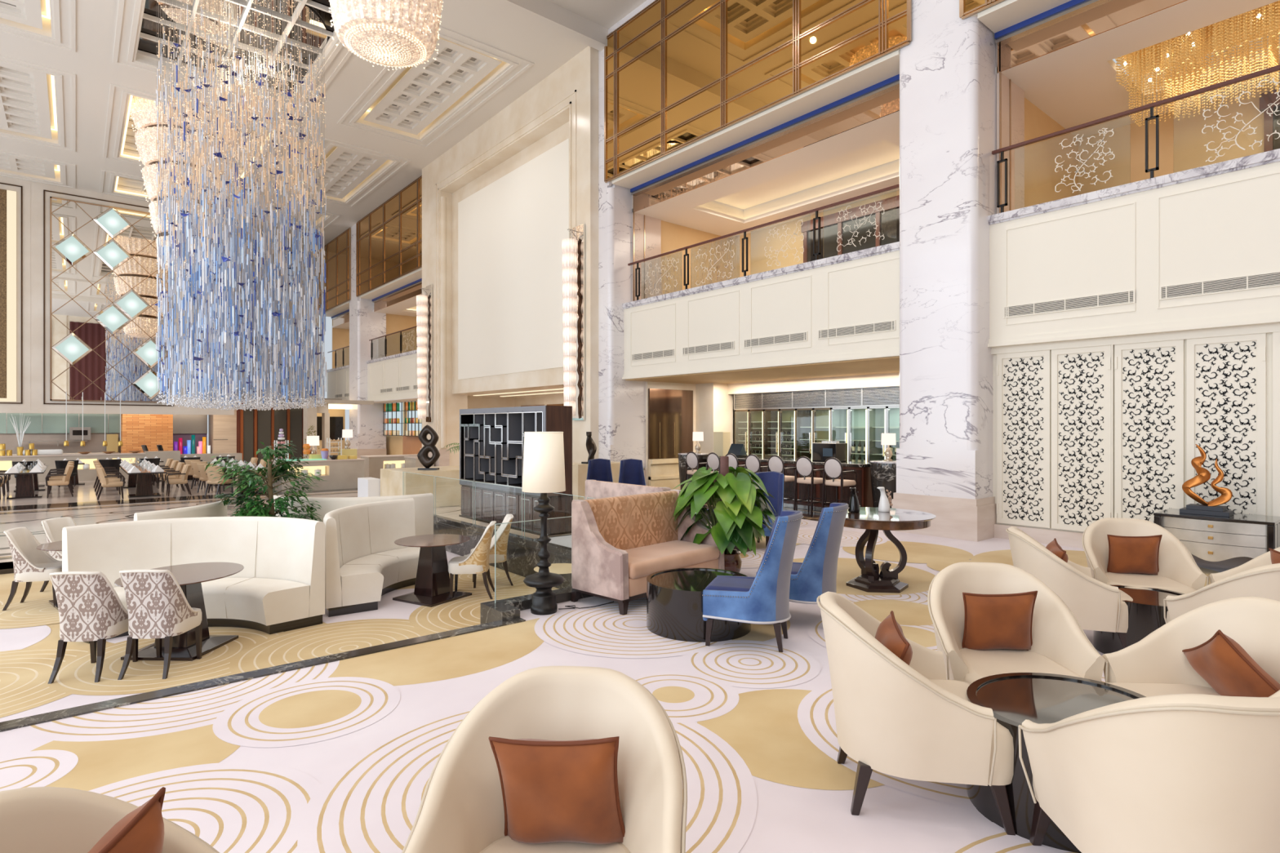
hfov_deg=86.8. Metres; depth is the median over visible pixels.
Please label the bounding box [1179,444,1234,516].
sculpture
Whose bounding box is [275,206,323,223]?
ceiling
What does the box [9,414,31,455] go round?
vase
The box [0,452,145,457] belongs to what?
countertop
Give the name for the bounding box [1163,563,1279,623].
armchair
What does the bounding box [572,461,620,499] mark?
stone plinth
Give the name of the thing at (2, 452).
tin
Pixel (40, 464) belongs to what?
napkin
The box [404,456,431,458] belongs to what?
countertop
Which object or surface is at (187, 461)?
chair
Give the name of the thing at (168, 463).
chair
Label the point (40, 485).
table
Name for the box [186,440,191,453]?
glass vase
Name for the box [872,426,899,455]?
glass shelf
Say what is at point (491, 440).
screen
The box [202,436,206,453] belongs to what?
glass vase
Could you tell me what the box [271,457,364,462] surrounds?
countertop
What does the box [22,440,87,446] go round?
shelf
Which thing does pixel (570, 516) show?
glass balustrade
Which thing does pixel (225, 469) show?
table
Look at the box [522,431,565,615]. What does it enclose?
floor lamp
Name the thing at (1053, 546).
throw pillow
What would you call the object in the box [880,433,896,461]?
table lamp
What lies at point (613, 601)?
lamp cord
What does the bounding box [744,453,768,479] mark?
bar stool
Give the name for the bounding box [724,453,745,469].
bar stool
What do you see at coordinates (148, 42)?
ceiling
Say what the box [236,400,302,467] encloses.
door
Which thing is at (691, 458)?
bar stool
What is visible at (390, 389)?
air vent
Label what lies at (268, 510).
indoor tree
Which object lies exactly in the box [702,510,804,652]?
slipper chair
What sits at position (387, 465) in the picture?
lidded jar
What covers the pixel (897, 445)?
wine bottle
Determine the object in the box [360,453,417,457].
countertop
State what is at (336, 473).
countertop
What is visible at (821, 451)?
coffee machine
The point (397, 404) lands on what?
glass jar
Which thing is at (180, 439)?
glass vase
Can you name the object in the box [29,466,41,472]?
napkin
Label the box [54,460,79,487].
chair
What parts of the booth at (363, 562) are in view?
seat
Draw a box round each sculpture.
[417,424,439,470]
[581,431,596,463]
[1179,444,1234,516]
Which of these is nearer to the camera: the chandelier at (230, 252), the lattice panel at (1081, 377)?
the lattice panel at (1081, 377)
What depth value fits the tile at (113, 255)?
27.31 m
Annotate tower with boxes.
[277,428,284,439]
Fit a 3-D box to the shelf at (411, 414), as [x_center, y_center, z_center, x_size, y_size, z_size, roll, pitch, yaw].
[-9.685,-0.380,29.101,0.310,1.620,2.324,0,0,-40]
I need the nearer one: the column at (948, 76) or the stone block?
the column at (948, 76)
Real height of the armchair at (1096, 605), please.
0.859 m
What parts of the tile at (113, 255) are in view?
frosted glass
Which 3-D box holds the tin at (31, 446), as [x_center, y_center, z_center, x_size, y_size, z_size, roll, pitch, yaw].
[-21.581,0.710,23.995,0.150,0.200,0.150,0,0,-40]
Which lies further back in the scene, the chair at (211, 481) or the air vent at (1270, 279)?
the chair at (211, 481)
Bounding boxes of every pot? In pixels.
[320,450,328,458]
[724,549,742,573]
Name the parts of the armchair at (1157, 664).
seat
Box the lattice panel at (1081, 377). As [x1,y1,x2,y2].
[1051,345,1111,532]
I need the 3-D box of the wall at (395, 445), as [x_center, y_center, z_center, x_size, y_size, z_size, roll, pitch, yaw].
[-10.163,0.445,28.963,1.500,3.110,9.500,0,0,-40]
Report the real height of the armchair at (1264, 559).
0.859 m
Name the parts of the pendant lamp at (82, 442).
rod, lamp shade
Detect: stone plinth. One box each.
[380,465,461,507]
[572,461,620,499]
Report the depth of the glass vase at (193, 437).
31.18 m
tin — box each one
[0,444,5,449]
[0,449,5,456]
[6,449,12,455]
[25,449,31,455]
[28,443,34,448]
[31,449,37,455]
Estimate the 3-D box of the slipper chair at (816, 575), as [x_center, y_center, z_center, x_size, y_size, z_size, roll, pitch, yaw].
[1.400,1.144,5.732,0.724,1.012,0.566,0,0,26]
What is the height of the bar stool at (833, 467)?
1.097 m
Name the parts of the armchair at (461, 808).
seat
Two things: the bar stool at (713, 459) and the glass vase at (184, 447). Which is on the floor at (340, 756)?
the bar stool at (713, 459)
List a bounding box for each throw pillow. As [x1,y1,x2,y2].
[88,786,165,852]
[488,736,625,844]
[875,610,912,665]
[961,591,1037,650]
[1045,537,1068,562]
[1106,534,1162,574]
[1182,629,1279,697]
[1268,547,1279,564]
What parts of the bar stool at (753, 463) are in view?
oval frame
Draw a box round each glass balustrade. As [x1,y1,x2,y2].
[404,471,595,537]
[494,515,571,603]
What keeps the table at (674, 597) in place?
on the floor at (340, 756)
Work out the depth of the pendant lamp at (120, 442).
25.55 m
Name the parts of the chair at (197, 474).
seat, backrest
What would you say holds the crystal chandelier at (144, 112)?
hanging from the ceiling at (89, 47)
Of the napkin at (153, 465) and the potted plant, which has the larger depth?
the napkin at (153, 465)
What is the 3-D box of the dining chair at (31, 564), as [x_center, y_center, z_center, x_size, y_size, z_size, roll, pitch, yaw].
[-7.281,1.699,8.204,0.576,0.942,0.480,0,0,-18]
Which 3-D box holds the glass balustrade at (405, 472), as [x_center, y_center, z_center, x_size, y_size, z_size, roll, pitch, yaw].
[-2.207,1.262,10.466,0.012,0.716,7.845,0,0,-40]
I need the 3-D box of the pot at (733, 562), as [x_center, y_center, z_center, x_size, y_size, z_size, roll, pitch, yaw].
[0.899,1.490,7.196,0.370,0.320,0.370,0,0,-40]
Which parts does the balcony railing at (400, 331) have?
handrail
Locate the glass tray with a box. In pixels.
[284,458,327,461]
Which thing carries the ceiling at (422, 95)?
attached to the ceiling at (89, 47)
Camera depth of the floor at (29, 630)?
6.67 m
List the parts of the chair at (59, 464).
backrest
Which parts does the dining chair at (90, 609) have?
leg, leg, seat, leg, leg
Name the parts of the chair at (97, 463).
backrest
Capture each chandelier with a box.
[128,95,241,276]
[154,0,327,411]
[328,0,443,70]
[1115,0,1279,126]
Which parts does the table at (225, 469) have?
foot plate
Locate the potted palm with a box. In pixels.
[444,443,459,453]
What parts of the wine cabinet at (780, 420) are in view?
door handle, door handle, panel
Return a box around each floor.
[0,467,569,574]
[0,502,1235,852]
[0,551,559,722]
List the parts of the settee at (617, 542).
leg, arm, rail, leg, panel, rail, arm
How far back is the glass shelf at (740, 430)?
18.10 m
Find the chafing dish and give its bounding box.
[22,448,62,455]
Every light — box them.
[0,457,134,470]
[288,466,324,475]
[383,460,404,468]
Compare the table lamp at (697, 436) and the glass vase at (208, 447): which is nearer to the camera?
the table lamp at (697, 436)
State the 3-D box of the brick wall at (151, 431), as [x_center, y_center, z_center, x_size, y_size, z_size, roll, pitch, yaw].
[-22.117,0.325,30.320,1.780,3.350,1.900,0,0,-40]
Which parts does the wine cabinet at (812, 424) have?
door handle, panel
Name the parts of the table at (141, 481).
foot plate, foot plate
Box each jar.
[82,462,89,469]
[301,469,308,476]
[302,444,311,448]
[302,448,311,454]
[314,468,321,475]
[383,462,390,468]
[390,462,395,468]
[396,403,399,410]
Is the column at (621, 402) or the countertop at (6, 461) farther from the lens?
the countertop at (6, 461)
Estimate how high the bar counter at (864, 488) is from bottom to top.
0.955 m
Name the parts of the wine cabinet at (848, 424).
door handle, panel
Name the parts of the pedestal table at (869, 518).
scrolled leg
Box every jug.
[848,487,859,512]
[876,486,893,511]
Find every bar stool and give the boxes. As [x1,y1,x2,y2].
[684,451,711,484]
[705,452,719,503]
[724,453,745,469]
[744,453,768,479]
[767,454,798,511]
[793,456,826,516]
[822,457,857,507]
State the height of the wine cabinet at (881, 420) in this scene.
1.800 m
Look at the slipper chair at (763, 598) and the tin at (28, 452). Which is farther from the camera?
the tin at (28, 452)
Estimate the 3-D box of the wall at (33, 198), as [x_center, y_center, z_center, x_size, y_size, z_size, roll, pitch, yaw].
[-23.168,-4.925,28.512,18.950,8.850,4.130,0,0,-40]
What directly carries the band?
attached to the wall at (677, 406)
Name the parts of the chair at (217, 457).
backrest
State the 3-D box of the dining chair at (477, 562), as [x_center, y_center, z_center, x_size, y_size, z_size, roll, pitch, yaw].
[-2.136,1.699,8.635,0.576,0.942,0.480,0,0,-6]
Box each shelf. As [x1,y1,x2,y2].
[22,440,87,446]
[382,402,403,435]
[401,400,422,436]
[737,427,762,454]
[767,421,794,456]
[800,426,829,452]
[835,426,865,454]
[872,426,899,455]
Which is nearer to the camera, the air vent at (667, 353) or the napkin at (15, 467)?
the air vent at (667, 353)
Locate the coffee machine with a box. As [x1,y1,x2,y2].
[812,440,847,462]
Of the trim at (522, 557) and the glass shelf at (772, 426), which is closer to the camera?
the trim at (522, 557)
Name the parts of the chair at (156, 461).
backrest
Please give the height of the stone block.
0.630 m
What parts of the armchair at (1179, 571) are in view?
seat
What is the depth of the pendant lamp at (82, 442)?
24.84 m
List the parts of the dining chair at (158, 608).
leg, leg, seat, leg, leg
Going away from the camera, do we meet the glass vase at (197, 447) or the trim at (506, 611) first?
the trim at (506, 611)
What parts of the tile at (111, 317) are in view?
frosted glass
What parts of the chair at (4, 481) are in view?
leg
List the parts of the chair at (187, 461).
backrest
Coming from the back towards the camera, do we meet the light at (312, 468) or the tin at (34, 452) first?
the tin at (34, 452)
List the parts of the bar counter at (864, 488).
panel, panel, kick plate, panel, foot rail, panel, panel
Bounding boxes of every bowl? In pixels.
[78,451,91,453]
[102,451,115,453]
[129,450,142,453]
[328,455,337,459]
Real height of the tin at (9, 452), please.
0.200 m
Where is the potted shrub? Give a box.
[302,425,319,458]
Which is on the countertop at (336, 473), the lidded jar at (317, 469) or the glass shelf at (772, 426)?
the lidded jar at (317, 469)
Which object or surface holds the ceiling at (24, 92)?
attached to the ceiling at (89, 47)
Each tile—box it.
[52,232,92,265]
[52,332,92,364]
[93,207,131,237]
[93,239,131,270]
[93,303,131,334]
[113,288,150,319]
[132,337,167,368]
[132,368,166,399]
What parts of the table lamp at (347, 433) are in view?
lamp shade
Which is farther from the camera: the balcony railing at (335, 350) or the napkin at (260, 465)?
the balcony railing at (335, 350)
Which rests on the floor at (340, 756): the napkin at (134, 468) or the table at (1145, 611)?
the table at (1145, 611)
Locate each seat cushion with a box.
[705,576,754,591]
[761,513,777,528]
[791,563,801,574]
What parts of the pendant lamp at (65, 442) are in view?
rod, lamp shade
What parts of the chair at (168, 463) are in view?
backrest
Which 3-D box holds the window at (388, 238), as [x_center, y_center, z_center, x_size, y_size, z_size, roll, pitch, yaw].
[-10.363,-7.625,27.884,0.070,3.418,8.160,0,0,-40]
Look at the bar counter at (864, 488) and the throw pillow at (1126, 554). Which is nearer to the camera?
the throw pillow at (1126, 554)
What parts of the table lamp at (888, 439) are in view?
lamp shade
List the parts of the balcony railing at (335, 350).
handrail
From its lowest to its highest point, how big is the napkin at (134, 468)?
0.170 m
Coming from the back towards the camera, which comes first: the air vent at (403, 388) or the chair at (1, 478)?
the air vent at (403, 388)
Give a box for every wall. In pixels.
[0,175,319,415]
[0,395,342,455]
[120,413,173,453]
[302,399,373,458]
[326,349,417,400]
[332,293,422,368]
[373,397,422,454]
[452,356,899,489]
[609,0,654,33]
[622,241,899,379]
[987,148,1279,347]
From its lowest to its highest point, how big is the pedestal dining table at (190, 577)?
0.734 m
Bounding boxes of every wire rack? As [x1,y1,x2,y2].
[274,440,288,460]
[326,437,342,458]
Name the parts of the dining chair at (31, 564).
leg, leg, seat, leg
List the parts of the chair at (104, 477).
leg, backrest, seat, arm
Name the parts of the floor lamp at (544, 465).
turned stem, lamp shade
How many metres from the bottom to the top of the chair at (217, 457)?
0.875 m
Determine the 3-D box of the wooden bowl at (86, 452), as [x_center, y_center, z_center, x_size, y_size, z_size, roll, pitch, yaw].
[-20.500,0.990,24.962,0.420,0.080,0.414,0,0,-40]
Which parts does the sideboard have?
panel, drawer, drawer, drawer, panel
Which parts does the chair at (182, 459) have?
backrest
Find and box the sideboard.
[1153,508,1279,561]
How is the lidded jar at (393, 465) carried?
on the countertop at (373, 464)
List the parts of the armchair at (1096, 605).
leg, seat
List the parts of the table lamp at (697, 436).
lamp shade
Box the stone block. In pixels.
[357,477,380,497]
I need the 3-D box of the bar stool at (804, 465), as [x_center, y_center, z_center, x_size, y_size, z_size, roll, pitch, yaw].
[3.178,1.102,12.627,0.482,1.097,0.448,0,0,-40]
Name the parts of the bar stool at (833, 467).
leg, oval frame, arm, seat, leg, arm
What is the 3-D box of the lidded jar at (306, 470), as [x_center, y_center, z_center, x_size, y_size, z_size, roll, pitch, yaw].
[-10.413,1.440,21.005,0.208,0.220,0.208,0,0,-40]
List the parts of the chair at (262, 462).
backrest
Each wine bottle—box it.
[852,440,855,453]
[852,453,855,462]
[857,440,861,453]
[857,453,861,462]
[894,441,898,454]
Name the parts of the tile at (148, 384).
frosted glass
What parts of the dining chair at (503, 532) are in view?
leg, seat, leg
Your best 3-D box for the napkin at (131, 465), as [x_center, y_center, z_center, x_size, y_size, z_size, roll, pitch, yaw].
[-14.991,1.185,19.921,0.260,0.170,0.180,0,0,-43]
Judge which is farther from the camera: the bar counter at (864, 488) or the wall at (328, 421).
the wall at (328, 421)
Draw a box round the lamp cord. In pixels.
[558,600,613,609]
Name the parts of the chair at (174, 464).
seat, backrest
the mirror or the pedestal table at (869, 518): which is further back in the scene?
the mirror
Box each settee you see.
[570,488,724,615]
[585,480,671,499]
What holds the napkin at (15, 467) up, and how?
on the table at (27, 483)
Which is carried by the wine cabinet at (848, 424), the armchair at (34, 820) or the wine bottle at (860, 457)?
the wine bottle at (860, 457)
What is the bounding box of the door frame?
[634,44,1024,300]
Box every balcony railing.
[327,346,349,368]
[368,325,417,359]
[627,183,899,300]
[991,64,1279,213]
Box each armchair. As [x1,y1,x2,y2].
[0,786,219,852]
[401,666,687,852]
[816,591,1015,835]
[927,562,1108,684]
[1005,526,1133,648]
[1017,693,1279,852]
[1081,517,1208,594]
[1100,596,1279,697]
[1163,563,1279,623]
[1208,546,1279,584]
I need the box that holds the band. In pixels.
[733,386,899,409]
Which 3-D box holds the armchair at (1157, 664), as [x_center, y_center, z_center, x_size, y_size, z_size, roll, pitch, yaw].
[2.531,1.220,2.990,0.825,0.859,0.762,0,0,-3]
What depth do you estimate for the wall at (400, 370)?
29.48 m
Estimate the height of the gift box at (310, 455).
0.160 m
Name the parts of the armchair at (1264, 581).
seat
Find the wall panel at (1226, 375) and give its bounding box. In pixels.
[1186,333,1266,515]
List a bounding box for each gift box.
[308,453,322,458]
[335,455,346,459]
[338,448,356,457]
[347,455,356,458]
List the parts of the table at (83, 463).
foot plate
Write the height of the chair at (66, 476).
0.875 m
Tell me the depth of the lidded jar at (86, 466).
24.81 m
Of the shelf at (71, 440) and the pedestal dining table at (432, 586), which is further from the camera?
the shelf at (71, 440)
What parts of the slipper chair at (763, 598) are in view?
leg, trim, leg, leg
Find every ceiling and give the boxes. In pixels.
[0,0,50,29]
[0,0,588,248]
[0,62,57,138]
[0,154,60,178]
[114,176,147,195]
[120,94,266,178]
[136,0,336,97]
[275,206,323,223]
[305,146,387,198]
[363,37,502,134]
[485,0,646,50]
[635,0,1279,294]
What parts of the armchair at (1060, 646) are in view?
seat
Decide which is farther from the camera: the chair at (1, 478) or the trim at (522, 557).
the chair at (1, 478)
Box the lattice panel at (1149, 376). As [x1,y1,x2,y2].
[1114,339,1184,523]
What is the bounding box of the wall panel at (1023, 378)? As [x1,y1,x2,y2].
[996,350,1050,528]
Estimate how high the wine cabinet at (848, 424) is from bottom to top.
1.800 m
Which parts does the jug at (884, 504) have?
twig handle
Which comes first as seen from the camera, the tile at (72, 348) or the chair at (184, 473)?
the chair at (184, 473)
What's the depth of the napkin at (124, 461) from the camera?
22.33 m
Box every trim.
[0,586,593,732]
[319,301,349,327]
[358,267,422,311]
[433,514,572,588]
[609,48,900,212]
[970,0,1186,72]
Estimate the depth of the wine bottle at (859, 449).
15.40 m
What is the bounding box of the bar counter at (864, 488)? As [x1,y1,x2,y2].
[702,456,873,511]
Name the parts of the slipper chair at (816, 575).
trim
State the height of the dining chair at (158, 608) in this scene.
0.942 m
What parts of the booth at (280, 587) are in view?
seat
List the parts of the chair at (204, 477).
leg, seat, backrest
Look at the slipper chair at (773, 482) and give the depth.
9.42 m
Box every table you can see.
[3,465,48,498]
[15,463,45,487]
[35,540,62,609]
[62,462,84,485]
[114,562,244,661]
[116,462,166,497]
[137,460,164,481]
[177,459,202,479]
[207,462,263,493]
[392,533,471,607]
[646,568,751,642]
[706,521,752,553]
[844,506,936,593]
[966,672,1146,852]
[1093,585,1185,653]
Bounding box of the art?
[0,188,16,401]
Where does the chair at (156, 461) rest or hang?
on the floor at (84, 508)
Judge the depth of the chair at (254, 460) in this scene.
23.95 m
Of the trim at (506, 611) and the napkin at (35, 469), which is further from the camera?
the napkin at (35, 469)
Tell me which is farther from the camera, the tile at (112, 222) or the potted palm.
the tile at (112, 222)
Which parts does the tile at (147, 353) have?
frosted glass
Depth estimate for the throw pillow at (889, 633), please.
2.96 m
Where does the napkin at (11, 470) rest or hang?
on the table at (27, 483)
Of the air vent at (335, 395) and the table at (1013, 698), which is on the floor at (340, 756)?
the table at (1013, 698)
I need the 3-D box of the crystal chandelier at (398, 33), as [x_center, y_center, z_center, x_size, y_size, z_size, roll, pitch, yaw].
[-3.530,-7.455,9.427,1.999,4.608,1.998,0,0,20]
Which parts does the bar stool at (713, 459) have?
oval frame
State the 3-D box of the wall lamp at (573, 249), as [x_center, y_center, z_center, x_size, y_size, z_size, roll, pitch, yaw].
[-1.697,-2.575,16.752,0.483,4.850,0.480,0,0,-40]
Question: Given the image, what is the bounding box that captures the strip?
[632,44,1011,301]
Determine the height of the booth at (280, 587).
1.128 m
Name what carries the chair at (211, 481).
on the floor at (84, 508)
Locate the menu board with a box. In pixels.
[713,431,730,456]
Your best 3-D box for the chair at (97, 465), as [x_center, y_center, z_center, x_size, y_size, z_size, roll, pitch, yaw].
[-15.512,1.562,19.747,0.617,0.875,0.634,0,0,-40]
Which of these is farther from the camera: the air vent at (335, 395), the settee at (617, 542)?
the air vent at (335, 395)
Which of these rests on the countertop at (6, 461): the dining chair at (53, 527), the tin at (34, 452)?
the tin at (34, 452)
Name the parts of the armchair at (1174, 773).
seat, leg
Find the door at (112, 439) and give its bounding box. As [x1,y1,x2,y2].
[106,434,118,452]
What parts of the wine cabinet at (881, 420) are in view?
panel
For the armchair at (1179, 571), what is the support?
on the floor at (340, 756)
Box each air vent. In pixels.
[334,393,342,398]
[380,387,392,393]
[395,385,409,391]
[631,348,675,360]
[682,341,734,355]
[743,331,807,347]
[817,320,895,339]
[1003,289,1135,318]
[1159,271,1279,300]
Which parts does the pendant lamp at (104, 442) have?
rod, lamp shade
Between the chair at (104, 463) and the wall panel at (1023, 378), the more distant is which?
the chair at (104, 463)
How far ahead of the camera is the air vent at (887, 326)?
11.64 m
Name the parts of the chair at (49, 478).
seat, arm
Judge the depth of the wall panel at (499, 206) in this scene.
20.17 m
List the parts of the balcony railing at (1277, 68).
handrail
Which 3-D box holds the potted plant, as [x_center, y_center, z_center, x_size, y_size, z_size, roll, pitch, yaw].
[0.883,0.990,7.185,1.140,1.320,1.147,0,0,-40]
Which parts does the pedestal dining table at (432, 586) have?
plate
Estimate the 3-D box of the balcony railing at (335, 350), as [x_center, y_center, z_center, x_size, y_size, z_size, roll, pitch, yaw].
[-14.980,-3.495,34.190,0.060,0.970,5.500,0,0,-40]
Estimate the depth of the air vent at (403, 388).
27.82 m
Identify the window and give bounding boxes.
[318,227,351,311]
[355,175,422,297]
[604,0,911,182]
[959,0,1004,19]
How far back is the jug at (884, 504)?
7.05 m
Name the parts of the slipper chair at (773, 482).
rail, leg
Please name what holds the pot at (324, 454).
on the countertop at (336, 473)
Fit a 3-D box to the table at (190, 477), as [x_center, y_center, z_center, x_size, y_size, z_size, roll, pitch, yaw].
[-16.925,1.635,25.438,0.720,0.730,0.750,0,0,-40]
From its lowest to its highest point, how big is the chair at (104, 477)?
0.875 m
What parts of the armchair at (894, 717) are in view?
leg, leg, seat, leg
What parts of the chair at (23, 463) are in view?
backrest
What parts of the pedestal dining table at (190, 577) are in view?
plate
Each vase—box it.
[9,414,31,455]
[173,441,177,450]
[178,438,182,453]
[182,446,186,453]
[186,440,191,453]
[191,435,195,453]
[196,446,199,453]
[198,441,202,453]
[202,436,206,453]
[206,445,210,453]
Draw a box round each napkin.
[4,466,17,473]
[12,464,22,470]
[16,462,25,467]
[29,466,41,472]
[31,463,44,470]
[35,462,45,467]
[120,459,127,465]
[122,461,130,466]
[125,463,133,469]
[128,466,140,472]
[139,458,147,464]
[143,461,151,466]
[147,462,155,469]
[151,465,164,471]
[237,460,245,465]
[254,463,263,469]
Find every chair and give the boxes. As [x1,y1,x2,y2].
[0,470,10,492]
[0,472,7,496]
[0,475,3,499]
[2,527,62,610]
[12,461,37,482]
[40,516,77,591]
[44,465,74,497]
[47,462,74,493]
[48,461,74,490]
[48,571,137,684]
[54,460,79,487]
[93,460,116,488]
[93,462,119,491]
[94,464,122,496]
[96,466,124,500]
[98,458,120,471]
[117,569,202,679]
[138,457,159,483]
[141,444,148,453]
[151,458,173,485]
[155,460,178,488]
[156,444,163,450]
[160,462,185,492]
[164,464,191,496]
[180,457,200,481]
[184,459,199,485]
[190,461,216,489]
[196,463,226,493]
[204,466,235,497]
[216,456,235,476]
[250,457,257,479]
[254,459,267,484]
[448,520,496,599]
[470,514,513,588]
[586,458,613,482]
[618,458,645,485]
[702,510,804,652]
[754,471,784,548]
[755,502,849,604]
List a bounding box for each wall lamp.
[416,284,432,422]
[561,223,585,420]
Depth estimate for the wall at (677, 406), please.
17.32 m
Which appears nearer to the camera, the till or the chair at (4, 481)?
the till
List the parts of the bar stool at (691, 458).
leg, oval frame, seat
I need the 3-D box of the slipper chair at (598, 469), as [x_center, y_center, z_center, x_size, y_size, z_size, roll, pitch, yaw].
[-0.777,1.144,13.044,0.566,1.012,0.725,0,0,-5]
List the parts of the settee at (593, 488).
panel, arm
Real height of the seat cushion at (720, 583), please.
0.165 m
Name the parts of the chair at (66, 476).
arm, arm, seat, backrest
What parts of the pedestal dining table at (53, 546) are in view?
plate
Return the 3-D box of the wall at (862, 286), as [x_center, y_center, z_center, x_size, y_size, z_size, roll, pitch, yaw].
[2.066,-2.080,13.867,0.360,1.860,7.450,0,0,-40]
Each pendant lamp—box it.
[63,391,69,446]
[80,391,85,446]
[102,392,107,446]
[117,393,123,446]
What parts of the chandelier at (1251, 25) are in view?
gold plate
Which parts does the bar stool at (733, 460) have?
oval frame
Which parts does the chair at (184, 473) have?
arm, arm, seat, backrest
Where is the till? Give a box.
[727,444,746,457]
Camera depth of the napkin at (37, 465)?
19.77 m
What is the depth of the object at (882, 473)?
12.02 m
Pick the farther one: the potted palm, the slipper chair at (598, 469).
the potted palm
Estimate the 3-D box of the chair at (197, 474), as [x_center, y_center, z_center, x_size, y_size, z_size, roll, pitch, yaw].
[-14.026,1.562,21.750,0.634,0.875,0.617,0,0,12]
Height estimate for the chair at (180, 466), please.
0.875 m
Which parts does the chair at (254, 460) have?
backrest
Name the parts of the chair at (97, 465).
backrest, seat, arm, arm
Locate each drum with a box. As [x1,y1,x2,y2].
[678,453,709,490]
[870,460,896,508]
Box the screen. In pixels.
[458,405,573,536]
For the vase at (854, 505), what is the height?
0.258 m
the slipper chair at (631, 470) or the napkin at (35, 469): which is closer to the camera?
the slipper chair at (631, 470)
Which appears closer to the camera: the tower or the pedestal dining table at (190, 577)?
the pedestal dining table at (190, 577)
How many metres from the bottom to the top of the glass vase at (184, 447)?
0.400 m
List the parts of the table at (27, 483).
foot plate, foot plate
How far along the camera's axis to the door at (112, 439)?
29.95 m
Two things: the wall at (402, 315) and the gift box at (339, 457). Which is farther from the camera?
the wall at (402, 315)
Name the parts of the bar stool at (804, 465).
leg, oval frame, arm, seat, leg, arm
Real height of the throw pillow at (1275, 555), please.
0.354 m
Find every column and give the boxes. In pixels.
[349,223,386,458]
[598,28,646,485]
[891,0,996,542]
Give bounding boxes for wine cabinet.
[734,408,764,457]
[764,408,795,458]
[795,407,831,459]
[831,406,867,462]
[867,405,899,462]
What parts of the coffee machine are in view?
plate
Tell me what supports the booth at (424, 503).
on the floor at (29, 630)
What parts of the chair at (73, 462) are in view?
seat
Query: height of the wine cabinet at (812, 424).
1.800 m
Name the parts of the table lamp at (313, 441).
lamp shade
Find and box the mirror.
[49,196,168,402]
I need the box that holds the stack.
[302,444,311,454]
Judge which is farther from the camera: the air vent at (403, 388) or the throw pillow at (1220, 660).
the air vent at (403, 388)
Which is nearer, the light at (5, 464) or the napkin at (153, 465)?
the napkin at (153, 465)
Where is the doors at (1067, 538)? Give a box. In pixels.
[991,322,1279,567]
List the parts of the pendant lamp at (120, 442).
rod, lamp shade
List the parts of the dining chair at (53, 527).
leg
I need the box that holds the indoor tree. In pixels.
[204,440,324,521]
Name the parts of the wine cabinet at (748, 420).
door handle, door handle, panel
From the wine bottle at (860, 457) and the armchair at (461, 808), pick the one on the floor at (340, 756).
the armchair at (461, 808)
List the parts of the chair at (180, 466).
seat, arm, backrest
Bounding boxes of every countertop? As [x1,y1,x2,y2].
[0,450,242,484]
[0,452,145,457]
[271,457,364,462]
[271,457,364,492]
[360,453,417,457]
[360,453,417,479]
[360,456,404,479]
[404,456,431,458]
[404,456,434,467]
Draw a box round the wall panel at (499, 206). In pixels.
[420,45,598,466]
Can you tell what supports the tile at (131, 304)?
attached to the mirror
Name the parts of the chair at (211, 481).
leg, backrest, leg, seat, leg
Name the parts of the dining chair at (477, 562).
leg, leg, seat, leg, leg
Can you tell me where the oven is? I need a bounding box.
[69,426,90,439]
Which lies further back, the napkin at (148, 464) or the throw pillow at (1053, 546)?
the napkin at (148, 464)
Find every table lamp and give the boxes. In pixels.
[306,435,319,453]
[342,429,352,448]
[692,431,703,453]
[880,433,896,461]
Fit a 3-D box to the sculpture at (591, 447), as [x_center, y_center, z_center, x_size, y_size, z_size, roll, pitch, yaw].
[-1.107,0.477,15.095,0.352,0.707,0.198,0,0,-40]
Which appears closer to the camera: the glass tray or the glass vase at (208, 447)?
the glass tray
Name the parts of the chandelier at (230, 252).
ceiling plate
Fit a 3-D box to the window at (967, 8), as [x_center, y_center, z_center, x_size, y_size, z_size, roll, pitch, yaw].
[7.494,-7.685,6.480,0.070,3.538,8.810,0,0,-40]
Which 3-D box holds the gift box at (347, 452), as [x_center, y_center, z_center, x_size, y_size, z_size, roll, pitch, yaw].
[-9.807,0.915,22.683,0.550,0.300,0.240,0,0,-40]
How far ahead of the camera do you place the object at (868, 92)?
13.06 m
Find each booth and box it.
[62,516,324,644]
[133,500,226,520]
[273,493,433,535]
[323,497,420,617]
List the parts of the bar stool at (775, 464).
oval frame, leg, seat, arm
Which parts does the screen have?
cupboard door, cupboard door, cupboard door, cupboard door, frame, cupboard door, skirting, cupboard door, cupboard door, panel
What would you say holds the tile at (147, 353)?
attached to the mirror

